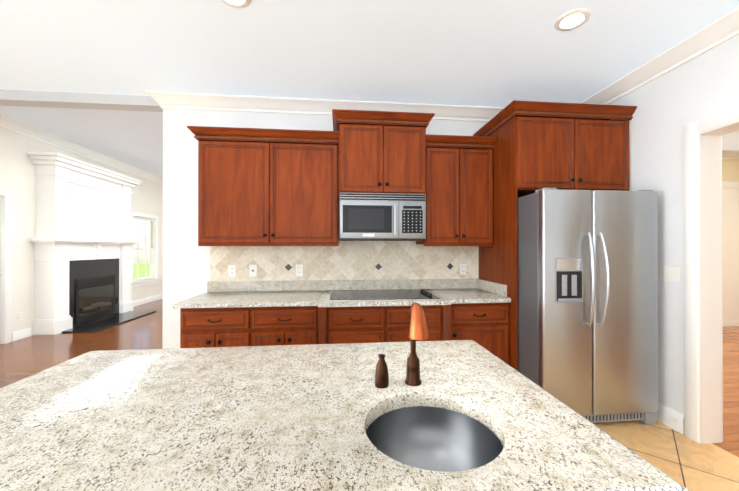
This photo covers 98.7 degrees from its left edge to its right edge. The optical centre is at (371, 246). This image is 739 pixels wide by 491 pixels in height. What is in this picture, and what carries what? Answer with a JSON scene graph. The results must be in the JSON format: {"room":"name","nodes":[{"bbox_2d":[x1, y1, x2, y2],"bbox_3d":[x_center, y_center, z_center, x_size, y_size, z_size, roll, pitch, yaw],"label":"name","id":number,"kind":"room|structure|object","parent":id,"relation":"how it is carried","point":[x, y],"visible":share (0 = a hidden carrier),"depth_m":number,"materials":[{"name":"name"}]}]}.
{"room":"kitchen","nodes":[
{"label":"kitchen","id":0,"kind":"room"},
{"bbox_2d":[0,299,162,387],"bbox_3d":[-2.542,1.381,6.104,5.700,0.060,6.170,0,0,-6],"label":"floor","id":1,"kind":"structure","parent":0,"point":[21,359],"depth_m":4.37,"materials":[{"name":"brown wood"}]},
{"bbox_2d":[27,152,155,334],"bbox_3d":[-4.819,-0.030,5.780,0.820,2.760,2.060,0,0,-6],"label":"fireplace","id":2,"kind":"object","parent":1,"relation":"on","point":[82,241],"visible":1,"depth_m":5.37,"materials":[{"name":"white"}]},
{"bbox_2d":[0,127,162,335],"bbox_3d":[-5.312,-0.210,5.873,0.140,3.120,6.100,0,0,-6],"label":"wall","id":3,"kind":"structure","parent":0,"point":[17,172],"depth_m":4.73,"materials":[{"name":"paint"}]},
{"bbox_2d":[0,196,0,302],"bbox_3d":[-5.078,0.315,3.965,0.104,2.034,0.854,0,0,-6],"label":"patio door","id":4,"kind":"structure","parent":3,"relation":"in","point":[0,249],"depth_m":4.38,"materials":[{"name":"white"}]},
{"bbox_2d":[0,188,11,343],"bbox_3d":[-5.114,0.271,3.962,0.170,2.145,1.050,0,0,-6],"label":"door frame","id":5,"kind":"structure","parent":3,"relation":"attached to","point":[6,276],"depth_m":4.41,"materials":[{"name":"white wood"}]},
{"bbox_2d":[16,251,20,258],"bbox_3d":[-5.110,0.126,4.595,0.013,0.115,0.070,0,0,-6],"label":"light switch","id":6,"kind":"object","parent":3,"relation":"attached to","point":[18,254],"visible":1,"depth_m":4.59,"materials":[{"name":"white plastic"}]},
{"bbox_2d":[18,312,22,320],"bbox_3d":[-5.116,1.016,4.622,0.007,0.115,0.070,0,0,-6],"label":"electrical outlet","id":7,"kind":"object","parent":3,"relation":"attached to","point":[20,315],"visible":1,"depth_m":4.62,"materials":[{"name":"white plastic"}]},
{"bbox_2d":[0,114,162,183],"bbox_3d":[-5.182,-1.706,5.820,0.109,0.129,5.960,0,0,-6],"label":"crown molding","id":8,"kind":"structure","parent":3,"relation":"attached to","point":[8,123],"depth_m":5.33,"materials":[{"name":"white wood"}]},
{"bbox_2d":[12,293,162,341],"bbox_3d":[-5.228,1.282,5.806,0.016,0.135,5.960,0,0,-6],"label":"baseboard","id":9,"kind":"structure","parent":3,"relation":"attached to","point":[21,334],"depth_m":4.76,"materials":[{"name":"white wood"}]},
{"bbox_2d":[131,211,159,287],"bbox_3d":[-5.455,0.071,7.576,0.190,1.710,1.120,0,0,-6],"label":"living room window","id":10,"kind":"structure","parent":3,"relation":"in","point":[137,219],"depth_m":7.65,"materials":[{"name":"white wood"}]},
{"bbox_2d":[0,106,162,177],"bbox_3d":[-2.546,-1.819,6.149,5.700,0.100,6.100,0,0,-6],"label":"ceiling","id":11,"kind":"structure","parent":0,"point":[133,138],"depth_m":4.80,"materials":[{"name":"paint"}]},
{"bbox_2d":[0,89,486,348],"bbox_3d":[-0.915,-0.219,3.169,6.375,3.120,0.140,0,0,-6],"label":"wall","id":12,"kind":"structure","parent":0,"point":[180,195],"depth_m":3.01,"materials":[{"name":"paint"}]},
{"bbox_2d":[195,126,338,245],"bbox_3d":[-0.903,-0.513,2.924,1.193,0.977,0.348,0,0,-6],"label":"upper cabinet","id":13,"kind":"object","parent":12,"relation":"attached to","point":[266,187],"depth_m":2.75,"materials":[{"name":"brown wood"}]},
{"bbox_2d":[146,91,504,121],"bbox_3d":[-0.016,-1.363,3.149,4.110,0.112,0.105,0,0,-6],"label":"crown molding","id":14,"kind":"structure","parent":12,"relation":"attached to","point":[167,100],"depth_m":3.08,"materials":[{"name":"white wood"}]},
{"bbox_2d":[210,240,478,280],"bbox_3d":[-0.214,0.131,3.161,2.660,0.400,0.010,0,0,-6],"label":"tile backsplash","id":15,"kind":"structure","parent":12,"relation":"attached to","point":[371,260],"depth_m":3.16,"materials":[{"name":"tile"}]},
{"bbox_2d":[228,265,235,276],"bbox_3d":[-1.337,0.231,3.042,0.070,0.115,0.007,0,0,-6],"label":"electrical outlet","id":16,"kind":"object","parent":15,"relation":"attached to","point":[231,270],"visible":1,"depth_m":3.04,"materials":[{"name":"white plastic"}]},
{"bbox_2d":[249,265,256,276],"bbox_3d":[-1.143,0.231,3.061,0.070,0.115,0.006,0,0,-6],"label":"electrical outlet","id":17,"kind":"object","parent":15,"relation":"attached to","point":[252,270],"visible":1,"depth_m":3.06,"materials":[{"name":"white plastic"}]},
{"bbox_2d":[296,264,302,275],"bbox_3d":[-0.706,0.231,3.103,0.070,0.115,0.007,0,0,-6],"label":"electrical outlet","id":18,"kind":"object","parent":15,"relation":"attached to","point":[299,269],"visible":1,"depth_m":3.10,"materials":[{"name":"white plastic"}]},
{"bbox_2d":[460,264,465,274],"bbox_3d":[0.944,0.231,3.265,0.070,0.115,0.007,0,0,-6],"label":"electrical outlet","id":19,"kind":"object","parent":15,"relation":"attached to","point":[462,269],"visible":1,"depth_m":3.26,"materials":[{"name":"white plastic"}]},
{"bbox_2d":[332,109,434,199],"bbox_3d":[0.086,-0.816,2.958,0.888,0.692,0.476,0,0,-6],"label":"upper cabinet","id":20,"kind":"object","parent":12,"relation":"attached to","point":[382,151],"visible":1,"depth_m":2.77,"materials":[{"name":"brown wood"}]},
{"bbox_2d":[340,193,425,240],"bbox_3d":[0.086,-0.263,2.958,0.760,0.408,0.472,0,0,-6],"label":"microwave","id":21,"kind":"object","parent":20,"relation":"attached to","point":[380,217],"visible":1,"depth_m":2.77,"materials":[{"name":"silver metal"}]},
{"bbox_2d":[416,134,496,245],"bbox_3d":[0.769,-0.503,3.059,0.715,0.997,0.406,0,0,-6],"label":"upper cabinet","id":22,"kind":"object","parent":12,"relation":"attached to","point":[459,190],"visible":0.96,"depth_m":2.92,"materials":[{"name":"brown wood"}]},
{"bbox_2d":[473,100,636,370],"bbox_3d":[1.625,0.089,2.955,1.076,2.502,0.776,0,0,-6],"label":"upper cabinet","id":23,"kind":"object","parent":12,"relation":"attached to","point":[564,146],"visible":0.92,"depth_m":2.64,"materials":[{"name":"brown wood"}]},
{"bbox_2d":[0,0,738,106],"bbox_3d":[-1.130,-1.478,0.268,7.370,0.100,5.880,0,0,-6],"label":"ceiling","id":24,"kind":"structure","parent":0,"point":[495,53],"depth_m":2.25,"materials":[{"name":"paint"}]},
{"bbox_2d":[220,0,250,7],"bbox_3d":[-0.782,-1.417,1.790,0.196,0.012,0.196,0,0,-6],"label":"recessed light","id":25,"kind":"object","parent":24,"relation":"in","point":[238,3],"visible":1,"depth_m":1.84,"materials":[{"name":"white"}]},
{"bbox_2d":[554,8,590,30],"bbox_3d":[1.258,-1.417,1.990,0.196,0.012,0.196,0,0,-6],"label":"recessed light","id":26,"kind":"object","parent":24,"relation":"in","point":[572,19],"visible":1,"depth_m":1.98,"materials":[{"name":"white"}]},
{"bbox_2d":[593,420,738,490],"bbox_3d":[-1.161,1.361,0.221,7.300,0.060,5.810,0,0,-6],"label":"floor","id":27,"kind":"structure","parent":0,"point":[685,462],"depth_m":2.03,"materials":[{"name":"beige tile"}]},
{"bbox_2d":[180,307,250,347],"bbox_3d":[-1.235,0.905,2.735,0.525,0.870,0.650,0,0,-6],"label":"base cabinet","id":28,"kind":"object","parent":27,"relation":"on","point":[212,327],"visible":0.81,"depth_m":2.45,"materials":[{"name":"brown wood"}]},
{"bbox_2d":[251,306,317,345],"bbox_3d":[-0.712,0.905,2.787,0.525,0.870,0.650,0,0,-6],"label":"base cabinet","id":29,"kind":"object","parent":27,"relation":"on","point":[275,326],"visible":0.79,"depth_m":2.50,"materials":[{"name":"brown wood"}]},
{"bbox_2d":[318,305,450,343],"bbox_3d":[0.080,0.905,2.834,1.060,0.870,0.710,0,0,-6],"label":"base cabinet","id":30,"kind":"object","parent":27,"relation":"on","point":[344,325],"visible":0.25,"depth_m":2.51,"materials":[{"name":"brown wood"}]},
{"bbox_2d":[173,279,510,308],"bbox_3d":[-0.193,0.400,2.812,2.683,0.140,0.704,0,0,-6],"label":"countertop","id":31,"kind":"structure","parent":30,"relation":"on","point":[228,294],"depth_m":2.92,"materials":[{"name":"stone"}]},
{"bbox_2d":[329,289,440,300],"bbox_3d":[0.092,0.414,2.814,0.910,0.031,0.520,0,0,-6],"label":"cooktop","id":32,"kind":"object","parent":31,"relation":"in","point":[380,295],"visible":1,"depth_m":2.75,"materials":[{"name":"metal"}]},
{"bbox_2d":[451,303,508,364],"bbox_3d":[0.871,0.905,2.942,0.537,0.870,0.650,0,0,-6],"label":"base cabinet","id":33,"kind":"object","parent":27,"relation":"on","point":[485,325],"visible":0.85,"depth_m":2.66,"materials":[{"name":"brown wood"}]},
{"bbox_2d":[517,188,657,424],"bbox_3d":[1.650,0.456,2.732,0.914,1.767,0.987,0,0,-6],"label":"fridge","id":34,"kind":"object","parent":27,"relation":"on","point":[588,304],"visible":0.88,"depth_m":2.33,"materials":[{"name":"grey metal"}]},
{"bbox_3d":[-0.290,0.899,0.902,1.587,0.870,0.907,0,0,-6],"label":"kitchen island","id":35,"kind":"object","parent":27,"relation":"on","visible":0},
{"bbox_2d":[0,340,688,490],"bbox_3d":[-0.299,0.524,0.929,1.635,0.200,0.915,0,0,-6],"label":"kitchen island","id":36,"kind":"object","parent":35,"relation":"on","point":[469,415],"visible":1,"depth_m":0.79,"materials":[{"name":"stone"}]},
{"bbox_2d":[375,354,388,387],"bbox_3d":[0.032,0.376,0.969,0.044,0.094,0.044,0,0,-6],"label":"soap dispenser","id":37,"kind":"object","parent":36,"relation":"on","point":[381,376],"visible":1,"depth_m":0.95,"materials":[{"name":"brown metal"}]},
{"bbox_2d":[405,303,428,385],"bbox_3d":[0.134,0.296,0.952,0.059,0.255,0.129,0,0,-6],"label":"faucet","id":38,"kind":"object","parent":36,"relation":"on","point":[418,329],"visible":1,"depth_m":0.93,"materials":[{"name":"brown metal"}]},
{"bbox_2d":[608,34,738,414],"bbox_3d":[2.396,-0.140,1.343,0.140,2.950,7.340,0,0,-6],"label":"wall","id":39,"kind":"structure","parent":0,"point":[671,104],"depth_m":2.35,"materials":[{"name":"paint"}]},
{"bbox_2d":[580,7,738,104],"bbox_3d":[2.350,-1.371,0.609,0.095,0.112,5.600,0,0,-6],"label":"crown molding","id":40,"kind":"structure","parent":39,"relation":"attached to","point":[721,30],"depth_m":2.29,"materials":[{"name":"white wood"}]},
{"bbox_2d":[656,403,684,434],"bbox_3d":[2.172,1.272,2.827,0.016,0.135,1.135,0,0,-6],"label":"baseboard","id":41,"kind":"structure","parent":39,"relation":"attached to","point":[663,413],"depth_m":2.33,"materials":[{"name":"white"}]},
{"bbox_2d":[663,266,678,282],"bbox_3d":[2.220,0.203,2.355,0.013,0.115,0.115,0,0,-6],"label":"light switch","id":42,"kind":"object","parent":39,"relation":"attached to","point":[670,273],"visible":1,"depth_m":2.35,"materials":[{"name":"white plastic"}]},
{"bbox_2d":[684,107,738,443],"bbox_3d":[2.367,0.239,1.638,0.192,2.195,1.245,0,0,-6],"label":"door frame","id":43,"kind":"structure","parent":39,"relation":"attached to","point":[703,282],"depth_m":2.17,"materials":[{"name":"white wood"}]},
{"bbox_2d":[712,326,738,456],"bbox_3d":[4.927,1.366,1.657,5.100,0.060,7.480,0,0,-6],"label":"floor","id":44,"kind":"structure","parent":0,"point":[730,443],"depth_m":2.95,"materials":[{"name":"brown wood"}]},
{"bbox_2d":[722,160,738,181],"bbox_3d":[4.604,-0.127,5.318,5.030,2.950,0.140,0,0,-6],"label":"wall","id":45,"kind":"structure","parent":0,"point":[730,170],"depth_m":5.40,"materials":[{"name":"paint"}]},
{"bbox_2d":[722,150,738,159],"bbox_3d":[4.551,-1.541,5.194,4.880,0.123,0.104,0,0,-6],"label":"crown molding","id":46,"kind":"structure","parent":45,"relation":"attached to","point":[729,155],"depth_m":5.34,"materials":[{"name":"white wood"}]},
{"bbox_2d":[722,182,738,319],"bbox_3d":[6.020,0.123,5.373,1.240,2.450,0.025,0,0,-6],"label":"door frame","id":47,"kind":"structure","parent":45,"relation":"attached to","point":[730,236],"depth_m":5.38,"materials":[{"name":"white"}]},
{"bbox_2d":[723,320,738,326],"bbox_3d":[4.547,1.280,5.229,4.880,0.135,0.016,0,0,-6],"label":"baseboard","id":48,"kind":"structure","parent":45,"relation":"attached to","point":[730,323],"depth_m":5.36,"materials":[{"name":"white"}]},
{"bbox_2d":[722,131,738,150],"bbox_3d":[4.962,-1.664,1.670,5.030,0.100,7.480,0,0,-6],"label":"ceiling","id":49,"kind":"structure","parent":0,"point":[730,141],"depth_m":4.83,"materials":[{"name":"paint"}]},
{"label":"outside","id":50,"kind":"structure","parent":0,"visible":0},
{"bbox_2d":[134,264,149,278],"bbox_3d":[-25.062,1.465,7.357,31.000,0.100,40.000,0,0,-6],"label":"ground","id":51,"kind":"structure","parent":50,"point":[141,271],"depth_m":18.60,"materials":[{"name":"green plant"}]}
]}

